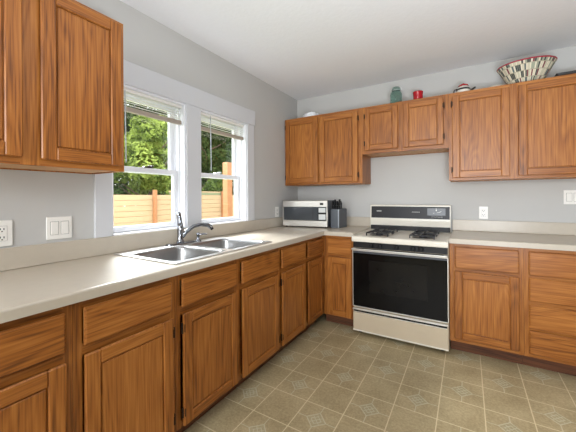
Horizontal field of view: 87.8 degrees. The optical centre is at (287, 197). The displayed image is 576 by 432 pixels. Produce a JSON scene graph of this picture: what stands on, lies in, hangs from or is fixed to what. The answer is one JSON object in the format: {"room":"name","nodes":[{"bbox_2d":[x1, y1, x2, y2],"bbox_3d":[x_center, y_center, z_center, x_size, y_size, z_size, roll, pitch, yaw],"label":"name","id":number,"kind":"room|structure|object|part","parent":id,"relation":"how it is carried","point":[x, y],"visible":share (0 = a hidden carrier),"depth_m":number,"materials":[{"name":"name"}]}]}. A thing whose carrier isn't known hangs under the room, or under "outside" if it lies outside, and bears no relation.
{"room":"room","nodes":[
{"label":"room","id":0,"kind":"room"},
{"bbox_2d":[0,0,297,247],"bbox_3d":[-1.378,0.018,1.418,0.150,2.468,5.600,0,0,31],"label":"wall","id":1,"kind":"structure","parent":0,"point":[27,198],"depth_m":2.09,"materials":[{"name":"paint"}]},
{"bbox_2d":[0,220,12,246],"bbox_3d":[-1.312,0.166,1.371,0.008,0.120,0.076,0,0,31],"label":"wall outlet","id":2,"kind":"object","parent":1,"relation":"attached to","point":[6,234],"visible":1,"depth_m":1.38,"materials":[{"name":"white plastic"}]},
{"bbox_2d":[0,226,6,240],"bbox_3d":[-1.310,0.166,1.370,0.003,0.068,0.035,0,0,31],"label":"receptacle","id":3,"kind":"object","parent":2,"relation":"attached to","point":[3,229],"depth_m":1.37,"materials":[{"name":"white plastic"}]},
{"bbox_2d":[46,216,71,239],"bbox_3d":[-1.195,0.159,1.566,0.009,0.116,0.115,0,0,31],"label":"light switch","id":4,"kind":"object","parent":1,"relation":"attached to","point":[56,227],"visible":1,"depth_m":1.56,"materials":[{"name":"white plastic"}]},
{"bbox_2d":[0,0,123,173],"bbox_3d":[-1.177,-0.515,1.290,0.331,0.768,0.789,0,0,31],"label":"upper cabinet","id":5,"kind":"object","parent":1,"relation":"attached to","point":[62,76],"visible":1,"depth_m":1.31,"materials":[{"name":"brown wood"}]},
{"bbox_3d":[-1.147,-0.519,1.042,0.010,0.616,0.243,0,0,31],"label":"door panel","id":6,"kind":"part","parent":5,"relation":"part of","materials":[{"name":"brown wood"}]},
{"bbox_3d":[-1.149,-0.519,1.043,0.024,0.718,0.345,0,0,31],"label":"door","id":7,"kind":"part","parent":5,"relation":"part of","materials":[{"name":"brown wood"}]},
{"bbox_3d":[-1.192,-0.143,1.301,0.278,0.012,0.762,0,0,31],"label":"panel","id":8,"kind":"part","parent":5,"relation":"part of","materials":[{"name":"brown wood"}]},
{"bbox_3d":[-0.942,-0.520,1.388,0.024,0.722,0.339,0,0,31],"label":"door","id":9,"kind":"part","parent":5,"relation":"part of","materials":[{"name":"brown wood"}]},
{"bbox_3d":[-0.940,-0.520,1.387,0.010,0.620,0.237,0,0,31],"label":"door panel","id":10,"kind":"part","parent":5,"relation":"part of","materials":[{"name":"brown wood"}]},
{"bbox_2d":[94,59,254,237],"bbox_3d":[-0.788,-0.310,2.385,0.171,1.090,1.522,0,0,31],"label":"window","id":11,"kind":"structure","parent":1,"relation":"in","point":[176,170],"depth_m":2.27,"materials":[{"name":"white plastic"}]},
{"bbox_3d":[-0.990,0.010,2.076,0.030,0.427,0.531,0,0,31],"label":"sash","id":12,"kind":"part","parent":11,"relation":"part of","materials":[{"name":"white plastic"}]},
{"bbox_3d":[-1.030,-0.430,2.098,0.030,0.525,0.531,0,0,31],"label":"sash","id":13,"kind":"part","parent":11,"relation":"part of","materials":[{"name":"white plastic"}]},
{"bbox_2d":[124,88,181,161],"bbox_3d":[-0.943,-0.458,2.048,0.044,0.472,0.520,0,0,31],"label":"mini blind","id":14,"kind":"object","parent":11,"relation":"attached to","point":[129,91],"visible":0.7,"depth_m":2.03,"materials":[{"name":"white plastic"}]},
{"bbox_3d":[-0.949,-0.564,2.051,0.029,0.031,0.516,0,0,31],"label":"rail","id":15,"kind":"part","parent":14,"relation":"part of","materials":[{"name":"beige plastic"}]},
{"bbox_2d":[201,112,243,170],"bbox_3d":[-0.576,-0.460,2.661,0.044,0.472,0.552,0,0,31],"label":"mini blind","id":16,"kind":"object","parent":11,"relation":"attached to","point":[205,115],"visible":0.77,"depth_m":2.62,"materials":[{"name":"white plastic"}]},
{"bbox_3d":[-0.582,-0.566,2.664,0.029,0.031,0.548,0,0,31],"label":"rail","id":17,"kind":"part","parent":16,"relation":"part of","materials":[{"name":"beige plastic"}]},
{"bbox_2d":[0,217,369,271],"bbox_3d":[-0.332,0.279,2.104,0.936,0.103,3.349,0,0,31],"label":"backsplash","id":18,"kind":"structure","parent":1,"relation":"attached to","point":[11,258],"depth_m":1.78,"materials":[{"name":"laminate"}]},
{"bbox_2d":[201,109,246,224],"bbox_3d":[-0.617,-0.237,2.685,0.155,0.943,0.589,0,0,31],"label":"window","id":19,"kind":"structure","parent":1,"relation":"in","point":[239,153],"depth_m":2.90,"materials":[{"name":"white plastic"}]},
{"bbox_3d":[-0.662,-0.433,2.712,0.030,0.525,0.563,0,0,31],"label":"sash","id":20,"kind":"part","parent":19,"relation":"part of","materials":[{"name":"white plastic"}]},
{"bbox_3d":[-0.622,0.007,2.690,0.030,0.427,0.563,0,0,31],"label":"sash","id":21,"kind":"part","parent":19,"relation":"part of","materials":[{"name":"white plastic"}]},
{"bbox_2d":[275,207,278,216],"bbox_3d":[-0.122,0.163,3.358,0.008,0.114,0.070,0,0,31],"label":"wall outlet","id":22,"kind":"object","parent":1,"relation":"attached to","point":[276,208],"visible":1,"depth_m":3.35,"materials":[{"name":"white plastic"}]},
{"bbox_2d":[165,212,213,245],"bbox_3d":[-0.705,0.212,2.145,0.086,0.224,0.376,0,0,38],"label":"kitchen faucet","id":23,"kind":"object","parent":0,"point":[181,233],"visible":1,"depth_m":2.08,"materials":[{"name":"silver metal"}]},
{"bbox_3d":[-0.754,0.153,2.083,0.039,0.104,0.048,0,0,31],"label":"lever","id":24,"kind":"part","parent":23,"relation":"part of","materials":[{"name":"silver metal"}]},
{"bbox_2d":[176,225,183,242],"bbox_3d":[-0.751,0.248,2.087,0.054,0.130,0.054,0,0,31],"label":"faucet","id":25,"kind":"object","parent":23,"relation":"on","point":[180,229],"depth_m":2.07,"materials":[{"name":"silver metal"}]},
{"bbox_3d":[-0.749,0.319,2.089,0.063,0.011,0.235,0,0,31],"label":"plate","id":26,"kind":"part","parent":23,"relation":"part of","materials":[{"name":"silver metal"}]},
{"bbox_3d":[-0.661,0.234,2.173,0.035,0.101,0.252,0,0,43],"label":"spout","id":27,"kind":"part","parent":23,"relation":"part of","materials":[{"name":"silver metal"}]},
{"bbox_2d":[120,0,575,99],"bbox_3d":[0.823,-1.281,0.096,5.320,0.100,5.920,0,0,31],"label":"ceiling","id":28,"kind":"structure","parent":0,"point":[303,49],"depth_m":2.25,"materials":[{"name":"paint"}]},
{"bbox_2d":[184,313,575,431],"bbox_3d":[0.840,1.277,0.096,5.000,0.080,5.600,0,0,31],"label":"floor","id":29,"kind":"structure","parent":0,"point":[332,377],"depth_m":1.90,"materials":[{"name":"tile"}]},
{"bbox_2d":[0,304,72,431],"bbox_3d":[-1.137,0.813,1.041,0.633,0.874,0.439,0,0,31],"label":"base cabinet","id":30,"kind":"object","parent":29,"relation":"on","point":[36,350],"visible":0.91,"depth_m":0.98,"materials":[{"name":"brown wood"}]},
{"bbox_3d":[-0.875,0.858,0.887,0.010,0.454,0.278,0,0,31],"label":"door panel","id":31,"kind":"part","parent":30,"relation":"part of","materials":[{"name":"brown wood"}]},
{"bbox_3d":[-0.880,0.476,0.887,0.024,0.141,0.378,0,0,31],"label":"drawer","id":32,"kind":"part","parent":30,"relation":"part of","materials":[{"name":"brown wood"}]},
{"bbox_3d":[-0.876,0.858,0.888,0.024,0.556,0.380,0,0,31],"label":"door","id":33,"kind":"part","parent":30,"relation":"part of","materials":[{"name":"brown wood"}]},
{"bbox_2d":[72,276,175,431],"bbox_3d":[-0.911,0.811,1.419,0.633,0.874,0.439,0,0,31],"label":"base cabinet","id":34,"kind":"object","parent":29,"relation":"on","point":[123,341],"visible":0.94,"depth_m":1.24,"materials":[{"name":"brown wood"}]},
{"bbox_3d":[-0.655,0.474,1.262,0.024,0.141,0.380,0,0,31],"label":"drawer","id":35,"kind":"part","parent":34,"relation":"part of","materials":[{"name":"brown wood"}]},
{"bbox_3d":[-0.650,0.857,1.267,0.024,0.556,0.386,0,0,31],"label":"door","id":36,"kind":"part","parent":34,"relation":"part of","materials":[{"name":"brown wood"}]},
{"bbox_3d":[-0.648,0.857,1.266,0.010,0.454,0.284,0,0,31],"label":"door panel","id":37,"kind":"part","parent":34,"relation":"part of","materials":[{"name":"brown wood"}]},
{"bbox_2d":[174,248,279,431],"bbox_3d":[-0.559,0.809,2.007,0.633,0.874,0.932,0,0,31],"label":"base cabinet","id":38,"kind":"object","parent":29,"relation":"on","point":[227,317],"visible":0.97,"depth_m":1.73,"materials":[{"name":"brown wood"}]},
{"bbox_2d":[0,217,369,323],"bbox_3d":[-0.331,0.299,2.103,0.937,0.143,3.349,0,0,31],"label":"countertop","id":39,"kind":"structure","parent":38,"relation":"on","point":[38,278],"depth_m":1.47,"materials":[{"name":"laminate"}]},
{"bbox_2d":[114,237,271,290],"bbox_3d":[-0.565,0.415,1.964,0.540,0.183,0.846,0,0,31],"label":"sink","id":40,"kind":"object","parent":39,"relation":"in","point":[209,247],"visible":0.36,"depth_m":1.94,"materials":[{"name":"silver metal"}]},
{"bbox_3d":[-0.643,0.415,1.765,0.404,0.183,0.367,0,0,31],"label":"bowl","id":41,"kind":"part","parent":40,"relation":"part of","materials":[{"name":"silver metal"}]},
{"bbox_2d":[195,232,206,241],"bbox_3d":[-0.651,0.291,2.225,0.048,0.064,0.087,0,0,38],"label":"sprayer","id":42,"kind":"object","parent":40,"relation":"on","point":[198,234],"visible":1,"depth_m":2.20,"materials":[{"name":"silver metal"}]},
{"bbox_3d":[-0.429,0.414,2.122,0.404,0.183,0.374,0,0,31],"label":"bowl","id":43,"kind":"part","parent":40,"relation":"part of","materials":[{"name":"silver metal"}]},
{"bbox_2d":[283,200,333,227],"bbox_3d":[0.246,0.180,3.394,0.522,0.292,0.331,0,0,25],"label":"microwave","id":44,"kind":"object","parent":39,"relation":"on","point":[308,213],"visible":0.96,"depth_m":3.24,"materials":[{"name":"grey"}]},
{"bbox_3d":[0.139,0.177,3.276,0.402,0.143,0.018,0,0,25],"label":"door glass","id":45,"kind":"part","parent":44,"relation":"part of","materials":[{"name":"grey glass"}]},
{"bbox_3d":[0.365,0.175,3.170,0.092,0.143,0.019,0,0,25],"label":"control panel","id":46,"kind":"part","parent":44,"relation":"part of","materials":[{"name":"white plastic"}]},
{"bbox_2d":[331,208,346,227],"bbox_3d":[0.549,0.223,3.229,0.100,0.202,0.202,0,0,36],"label":"knife block","id":47,"kind":"object","parent":39,"relation":"on","point":[338,216],"visible":0.95,"depth_m":3.16,"materials":[{"name":"grey metal"}]},
{"bbox_3d":[-0.422,0.473,1.651,0.024,0.141,0.406,0,0,31],"label":"false drawer","id":48,"kind":"part","parent":38,"relation":"part of","materials":[{"name":"brown wood"}]},
{"bbox_3d":[-0.417,0.855,1.656,0.024,0.556,0.406,0,0,31],"label":"door","id":49,"kind":"part","parent":38,"relation":"part of","materials":[{"name":"brown wood"}]},
{"bbox_3d":[-0.415,0.855,1.655,0.010,0.454,0.304,0,0,31],"label":"door panel","id":50,"kind":"part","parent":38,"relation":"part of","materials":[{"name":"brown wood"}]},
{"bbox_3d":[-0.183,0.471,2.051,0.024,0.141,0.426,0,0,31],"label":"false drawer","id":51,"kind":"part","parent":38,"relation":"part of","materials":[{"name":"brown wood"}]},
{"bbox_3d":[-0.181,0.854,2.050,0.024,0.556,0.419,0,0,31],"label":"door","id":52,"kind":"part","parent":38,"relation":"part of","materials":[{"name":"brown wood"}]},
{"bbox_3d":[-0.179,0.854,2.049,0.010,0.454,0.317,0,0,31],"label":"door panel","id":53,"kind":"part","parent":38,"relation":"part of","materials":[{"name":"brown wood"}]},
{"bbox_2d":[271,236,323,358],"bbox_3d":[-0.114,0.806,2.750,0.633,0.874,0.797,0,0,31],"label":"base cabinet","id":54,"kind":"object","parent":29,"relation":"on","point":[301,264],"visible":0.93,"depth_m":2.50,"materials":[{"name":"brown wood"}]},
{"bbox_3d":[0.047,0.470,2.434,0.024,0.141,0.384,0,0,31],"label":"drawer","id":55,"kind":"part","parent":54,"relation":"part of","materials":[{"name":"brown wood"}]},
{"bbox_3d":[0.049,0.852,2.434,0.024,0.556,0.378,0,0,31],"label":"door","id":56,"kind":"part","parent":54,"relation":"part of","materials":[{"name":"brown wood"}]},
{"bbox_3d":[0.051,0.852,2.432,0.010,0.454,0.276,0,0,31],"label":"door panel","id":57,"kind":"part","parent":54,"relation":"part of","materials":[{"name":"brown wood"}]},
{"bbox_3d":[0.254,0.468,2.781,0.024,0.141,0.325,0,0,31],"label":"drawer","id":58,"kind":"part","parent":54,"relation":"part of","materials":[{"name":"brown wood"}]},
{"bbox_3d":[0.257,0.851,2.781,0.024,0.556,0.319,0,0,31],"label":"door","id":59,"kind":"part","parent":54,"relation":"part of","materials":[{"name":"brown wood"}]},
{"bbox_3d":[0.259,0.851,2.780,0.010,0.454,0.217,0,0,31],"label":"door panel","id":60,"kind":"part","parent":54,"relation":"part of","materials":[{"name":"brown wood"}]},
{"bbox_2d":[322,235,353,325],"bbox_3d":[0.630,0.801,3.110,0.324,0.874,0.630,0,0,31],"label":"base cabinet","id":61,"kind":"object","parent":29,"relation":"on","point":[337,251],"visible":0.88,"depth_m":2.84,"materials":[{"name":"brown wood"}]},
{"bbox_3d":[0.488,0.465,2.841,0.242,0.152,0.024,0,0,31],"label":"drawer","id":62,"kind":"part","parent":61,"relation":"part of","materials":[{"name":"brown wood"}]},
{"bbox_3d":[0.490,0.849,2.841,0.244,0.556,0.024,0,0,31],"label":"door","id":63,"kind":"part","parent":61,"relation":"part of","materials":[{"name":"brown wood"}]},
{"bbox_3d":[0.489,0.849,2.839,0.142,0.454,0.010,0,0,31],"label":"door panel","id":64,"kind":"part","parent":61,"relation":"part of","materials":[{"name":"brown wood"}]},
{"bbox_2d":[351,205,450,350],"bbox_3d":[1.071,0.656,2.780,0.772,1.158,0.692,0,0,31],"label":"gas range","id":65,"kind":"object","parent":29,"relation":"on","point":[401,264],"visible":0.99,"depth_m":2.55,"materials":[{"name":"beige metal"}]},
{"bbox_3d":[0.905,0.460,2.504,0.763,0.016,0.050,0,0,31],"label":"door handle","id":66,"kind":"part","parent":65,"relation":"part of","materials":[{"name":"white metal"}]},
{"bbox_3d":[0.924,0.717,2.533,0.767,0.527,0.016,0,0,31],"label":"oven door","id":67,"kind":"part","parent":65,"relation":"part of","materials":[{"name":"black glass"}]},
{"bbox_3d":[0.916,0.727,2.519,0.769,0.509,0.014,0,0,31],"label":"door trim","id":68,"kind":"part","parent":65,"relation":"part of","materials":[{"name":"white"}]},
{"bbox_3d":[0.918,0.736,2.522,0.755,0.476,0.006,0,0,31],"label":"door glass","id":69,"kind":"part","parent":65,"relation":"part of","materials":[{"name":"black glass"}]},
{"bbox_3d":[0.926,1.097,2.531,0.765,0.207,0.020,0,0,31],"label":"storage drawer","id":70,"kind":"part","parent":65,"relation":"part of","materials":[{"name":"beige metal"}]},
{"bbox_3d":[0.916,1.012,2.516,0.765,0.037,0.014,0,0,31],"label":"drawer handle","id":71,"kind":"part","parent":65,"relation":"part of","materials":[{"name":"white metal"}]},
{"bbox_3d":[0.920,1.193,2.520,0.765,0.013,0.004,0,0,31],"label":"trim","id":72,"kind":"part","parent":65,"relation":"part of","materials":[{"name":"beige metal"}]},
{"bbox_2d":[352,228,450,247],"bbox_3d":[1.054,0.352,2.753,0.771,0.082,0.574,0,0,31],"label":"cooktop","id":73,"kind":"object","parent":65,"relation":"in","point":[394,237],"depth_m":2.62,"materials":[{"name":"metal"}]},
{"bbox_3d":[1.219,0.154,3.036,0.743,0.121,0.013,0,0,31],"label":"control panel","id":74,"kind":"part","parent":65,"relation":"part of","materials":[{"name":"black"}]},
{"bbox_2d":[449,243,523,363],"bbox_3d":[1.636,0.794,2.509,0.467,0.874,0.630,0,0,31],"label":"base cabinet","id":75,"kind":"object","parent":29,"relation":"on","point":[487,282],"visible":0.95,"depth_m":2.24,"materials":[{"name":"brown wood"}]},
{"bbox_3d":[1.482,0.839,2.245,0.304,0.426,0.010,0,0,31],"label":"door panel","id":76,"kind":"part","parent":75,"relation":"part of","materials":[{"name":"brown wood"}]},
{"bbox_3d":[1.482,0.467,2.246,0.402,0.168,0.024,0,0,31],"label":"drawer","id":77,"kind":"part","parent":75,"relation":"part of","materials":[{"name":"brown wood"}]},
{"bbox_3d":[1.483,0.839,2.247,0.406,0.528,0.024,0,0,31],"label":"door","id":78,"kind":"part","parent":75,"relation":"part of","materials":[{"name":"brown wood"}]},
{"bbox_2d":[449,219,575,250],"bbox_3d":[1.835,0.284,2.380,0.948,0.143,0.649,0,0,31],"label":"countertop","id":79,"kind":"structure","parent":75,"relation":"on","point":[518,234],"depth_m":2.47,"materials":[{"name":"laminate"}]},
{"bbox_2d":[523,248,575,375],"bbox_3d":[2.034,0.791,2.270,0.459,0.874,0.630,0,0,31],"label":"base cabinet","id":80,"kind":"object","parent":29,"relation":"on","point":[549,275],"visible":0.9,"depth_m":2.05,"materials":[{"name":"brown wood"}]},
{"bbox_3d":[1.878,1.022,2.011,0.404,0.162,0.024,0,0,31],"label":"drawer","id":81,"kind":"part","parent":80,"relation":"part of","materials":[{"name":"brown wood"}]},
{"bbox_3d":[1.877,0.839,2.011,0.404,0.167,0.024,0,0,31],"label":"drawer","id":82,"kind":"part","parent":80,"relation":"part of","materials":[{"name":"brown wood"}]},
{"bbox_3d":[1.875,0.648,2.011,0.404,0.164,0.024,0,0,31],"label":"drawer","id":83,"kind":"part","parent":80,"relation":"part of","materials":[{"name":"brown wood"}]},
{"bbox_3d":[1.874,0.464,2.011,0.404,0.168,0.024,0,0,31],"label":"drawer","id":84,"kind":"part","parent":80,"relation":"part of","materials":[{"name":"brown wood"}]},
{"bbox_2d":[297,45,575,255],"bbox_3d":[2.308,-0.007,2.562,5.300,2.468,0.150,0,0,31],"label":"wall","id":85,"kind":"structure","parent":0,"point":[418,179],"depth_m":2.96,"materials":[{"name":"paint"}]},
{"bbox_2d":[285,108,370,185],"bbox_3d":[0.433,-0.525,3.401,0.920,0.768,0.331,0,0,31],"label":"upper cabinet","id":86,"kind":"object","parent":85,"relation":"attached to","point":[323,149],"visible":0.98,"depth_m":3.23,"materials":[{"name":"brown wood"}]},
{"bbox_3d":[0.153,-0.521,3.393,0.414,0.720,0.024,0,0,31],"label":"door","id":87,"kind":"part","parent":86,"relation":"part of","materials":[{"name":"brown wood"}]},
{"bbox_3d":[0.152,-0.521,3.391,0.312,0.618,0.010,0,0,31],"label":"door panel","id":88,"kind":"part","parent":86,"relation":"part of","materials":[{"name":"brown wood"}]},
{"bbox_2d":[303,112,318,116],"bbox_3d":[0.265,-0.945,3.461,0.204,0.078,0.154,0,0,31],"label":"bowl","id":89,"kind":"object","parent":86,"relation":"on","point":[308,113],"visible":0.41,"depth_m":3.40,"materials":[{"name":"white ceramic"}]},
{"bbox_3d":[0.446,-0.154,3.419,0.893,0.012,0.278,0,0,31],"label":"panel","id":90,"kind":"part","parent":86,"relation":"part of","materials":[{"name":"brown wood"}]},
{"bbox_3d":[0.533,-0.520,3.166,0.425,0.718,0.024,0,0,31],"label":"door","id":91,"kind":"part","parent":86,"relation":"part of","materials":[{"name":"brown wood"}]},
{"bbox_3d":[0.531,-0.520,3.164,0.323,0.616,0.010,0,0,31],"label":"door panel","id":92,"kind":"part","parent":86,"relation":"part of","materials":[{"name":"brown wood"}]},
{"bbox_2d":[362,94,448,157],"bbox_3d":[1.160,-0.676,2.966,0.774,0.476,0.331,0,0,31],"label":"upper cabinet","id":93,"kind":"object","parent":85,"relation":"attached to","point":[415,126],"visible":1,"depth_m":2.82,"materials":[{"name":"brown wood"}]},
{"bbox_3d":[0.912,-0.678,2.938,0.320,0.412,0.024,0,0,31],"label":"door","id":94,"kind":"part","parent":93,"relation":"part of","materials":[{"name":"brown wood"}]},
{"bbox_3d":[0.911,-0.678,2.936,0.228,0.320,0.010,0,0,31],"label":"door panel","id":95,"kind":"part","parent":93,"relation":"part of","materials":[{"name":"brown wood"}]},
{"bbox_2d":[390,86,401,102],"bbox_3d":[1.075,-1.006,2.976,0.112,0.192,0.112,0,0,31],"label":"glass jar","id":96,"kind":"object","parent":93,"relation":"on","point":[396,94],"visible":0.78,"depth_m":2.94,"materials":[{"name":"teal glass"}]},
{"bbox_3d":[1.172,-0.451,2.983,0.747,0.012,0.278,0,0,31],"label":"panel","id":97,"kind":"part","parent":93,"relation":"part of","materials":[{"name":"brown wood"}]},
{"bbox_2d":[413,90,422,98],"bbox_3d":[1.248,-0.962,2.872,0.094,0.100,0.094,0,0,31],"label":"ramekin","id":98,"kind":"object","parent":93,"relation":"on","point":[418,94],"visible":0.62,"depth_m":2.83,"materials":[{"name":"red ceramic"}]},
{"bbox_3d":[1.235,-0.679,2.742,0.245,0.322,0.010,0,0,31],"label":"door panel","id":99,"kind":"part","parent":93,"relation":"part of","materials":[{"name":"brown wood"}]},
{"bbox_3d":[1.236,-0.679,2.744,0.337,0.414,0.024,0,0,31],"label":"door","id":100,"kind":"part","parent":93,"relation":"part of","materials":[{"name":"brown wood"}]},
{"bbox_2d":[479,207,487,218],"bbox_3d":[1.809,0.142,2.768,0.070,0.114,0.008,0,0,31],"label":"wall outlet","id":101,"kind":"object","parent":85,"relation":"attached to","point":[483,211],"visible":1,"depth_m":2.77,"materials":[{"name":"white plastic"}]},
{"bbox_2d":[481,209,485,215],"bbox_3d":[1.808,0.142,2.766,0.035,0.068,0.003,0,0,31],"label":"receptacle","id":102,"kind":"object","parent":101,"relation":"attached to","point":[483,211],"depth_m":2.77,"materials":[{"name":"white plastic"}]},
{"bbox_2d":[449,73,575,181],"bbox_3d":[1.897,-0.535,2.525,0.940,0.768,0.331,0,0,31],"label":"upper cabinet","id":103,"kind":"object","parent":85,"relation":"attached to","point":[526,130],"visible":1,"depth_m":2.40,"materials":[{"name":"brown wood"}]},
{"bbox_2d":[453,83,475,92],"bbox_3d":[1.577,-0.969,2.675,0.126,0.110,0.132,0,0,-16],"label":"teapot","id":104,"kind":"object","parent":103,"relation":"on","point":[463,87],"visible":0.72,"depth_m":2.64,"materials":[{"name":"white ceramic"}]},
{"bbox_3d":[1.613,-0.529,2.516,0.304,0.613,0.010,0,0,31],"label":"door panel","id":105,"kind":"part","parent":103,"relation":"part of","materials":[{"name":"brown wood"}]},
{"bbox_3d":[1.614,-0.529,2.518,0.406,0.715,0.024,0,0,31],"label":"door","id":106,"kind":"part","parent":103,"relation":"part of","materials":[{"name":"brown wood"}]},
{"bbox_3d":[1.910,-0.163,2.542,0.913,0.012,0.278,0,0,31],"label":"panel","id":107,"kind":"part","parent":103,"relation":"part of","materials":[{"name":"brown wood"}]},
{"bbox_2d":[497,55,557,83],"bbox_3d":[1.959,-1.004,2.464,0.393,0.176,0.317,0,0,31],"label":"woven basket","id":108,"kind":"object","parent":103,"relation":"on","point":[536,67],"visible":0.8,"depth_m":2.37,"materials":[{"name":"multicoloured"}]},
{"bbox_3d":[2.016,-0.533,2.277,0.422,0.716,0.024,0,0,31],"label":"door","id":109,"kind":"part","parent":103,"relation":"part of","materials":[{"name":"brown wood"}]},
{"bbox_3d":[2.015,-0.533,2.275,0.320,0.614,0.010,0,0,31],"label":"door panel","id":110,"kind":"part","parent":103,"relation":"part of","materials":[{"name":"brown wood"}]},
{"bbox_2d":[554,70,575,76],"bbox_3d":[2.217,-0.940,2.350,0.202,0.043,0.202,0,0,31],"label":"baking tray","id":111,"kind":"object","parent":103,"relation":"on","point":[573,71],"visible":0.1,"depth_m":2.29,"materials":[{"name":"black"}]},
{"bbox_2d":[452,219,575,235],"bbox_3d":[1.996,0.263,2.650,0.948,0.103,0.019,0,0,31],"label":"backsplash","id":112,"kind":"structure","parent":85,"relation":"attached to","point":[551,228],"depth_m":2.63,"materials":[{"name":"laminate"}]},
{"bbox_2d":[563,190,575,203],"bbox_3d":[2.336,-0.001,2.452,0.115,0.116,0.009,0,0,31],"label":"light switch","id":113,"kind":"object","parent":85,"relation":"attached to","point":[569,195],"visible":1,"depth_m":2.46,"materials":[{"name":"white plastic"}]},
{"bbox_2d":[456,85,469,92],"bbox_3d":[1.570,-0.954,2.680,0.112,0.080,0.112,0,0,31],"label":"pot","id":114,"kind":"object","parent":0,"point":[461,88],"depth_m":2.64,"materials":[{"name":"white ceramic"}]},
{"label":"outside","id":115,"kind":"structure","parent":0,"visible":0},
{"bbox_3d":[-4.409,1.872,5.922,50.000,0.100,49.000,0,0,31],"label":"ground","id":116,"kind":"structure","parent":115,"visible":0},
{"bbox_2d":[113,101,138,200],"bbox_3d":[-10.172,-3.643,15.274,4.449,11.008,4.863,0,0,31],"label":"tree","id":117,"kind":"object","parent":116,"relation":"on","point":[129,116],"visible":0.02,"depth_m":15.53,"materials":[{"name":"green plant"}]},
{"bbox_2d":[113,113,170,210],"bbox_3d":[-4.702,-0.551,10.142,2.730,4.756,2.399,0,0,31],"label":"tree","id":118,"kind":"object","parent":116,"relation":"on","point":[150,139],"visible":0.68,"depth_m":9.67,"materials":[{"name":"green plant"}]},
{"bbox_2d":[113,190,233,226],"bbox_3d":[-3.111,0.803,9.219,0.152,2.019,18.000,0,0,31],"label":"fence","id":119,"kind":"object","parent":116,"relation":"on","point":[160,205],"visible":0.16,"depth_m":8.20,"materials":[{"name":"brown wood"}]},
{"bbox_3d":[-3.659,0.806,8.242,0.090,2.019,0.090,0,0,31],"label":"fence post","id":120,"kind":"part","parent":119,"relation":"part of","materials":[{"name":"brown wood"}]},
{"bbox_3d":[-2.913,-0.117,9.621,0.030,0.076,2.100,0,0,31],"label":"shadow rail","id":121,"kind":"part","parent":119,"relation":"part of","materials":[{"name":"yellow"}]},
{"bbox_3d":[-2.288,0.797,10.533,0.090,2.019,0.090,0,0,31],"label":"fence post","id":122,"kind":"part","parent":119,"relation":"part of","materials":[{"name":"brown wood"}]},
{"bbox_2d":[113,103,233,223],"bbox_3d":[-11.063,-4.054,22.122,2.169,11.857,22.341,0,0,31],"label":"hedge","id":123,"kind":"object","parent":116,"relation":"on","point":[165,147],"visible":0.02,"depth_m":21.29,"materials":[{"name":"green plant"}]},
{"bbox_2d":[144,110,213,194],"bbox_3d":[-7.258,-3.814,19.779,4.569,11.312,4.252,0,0,28],"label":"tree","id":124,"kind":"object","parent":116,"relation":"on","point":[159,110],"visible":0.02,"depth_m":19.27,"materials":[{"name":"green plant"}]},
{"bbox_2d":[201,178,222,207],"bbox_3d":[-3.158,0.396,12.559,1.615,2.848,1.191,0,0,-35],"label":"tree","id":125,"kind":"object","parent":116,"relation":"on","point":[212,185],"visible":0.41,"depth_m":12.32,"materials":[{"name":"green plant"}]},
{"bbox_2d":[201,123,231,216],"bbox_3d":[-4.339,-1.213,16.493,2.996,6.074,3.248,0,0,4],"label":"tree","id":126,"kind":"object","parent":116,"relation":"on","point":[207,152],"visible":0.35,"depth_m":15.80,"materials":[{"name":"green plant"}]},
{"bbox_2d":[212,128,233,194],"bbox_3d":[-4.861,-3.752,23.392,5.216,11.156,4.973,0,0,12],"label":"tree","id":127,"kind":"object","parent":116,"relation":"on","point":[227,145],"visible":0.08,"depth_m":22.79,"materials":[{"name":"green plant"}]},
{"bbox_2d":[223,162,231,216],"bbox_3d":[-1.006,0.609,5.006,0.115,2.379,0.115,0,0,31],"label":"porch post","id":128,"kind":"object","parent":116,"relation":"on","point":[227,166],"visible":0.36,"depth_m":4.96,"materials":[{"name":"brown wood"}]}
]}

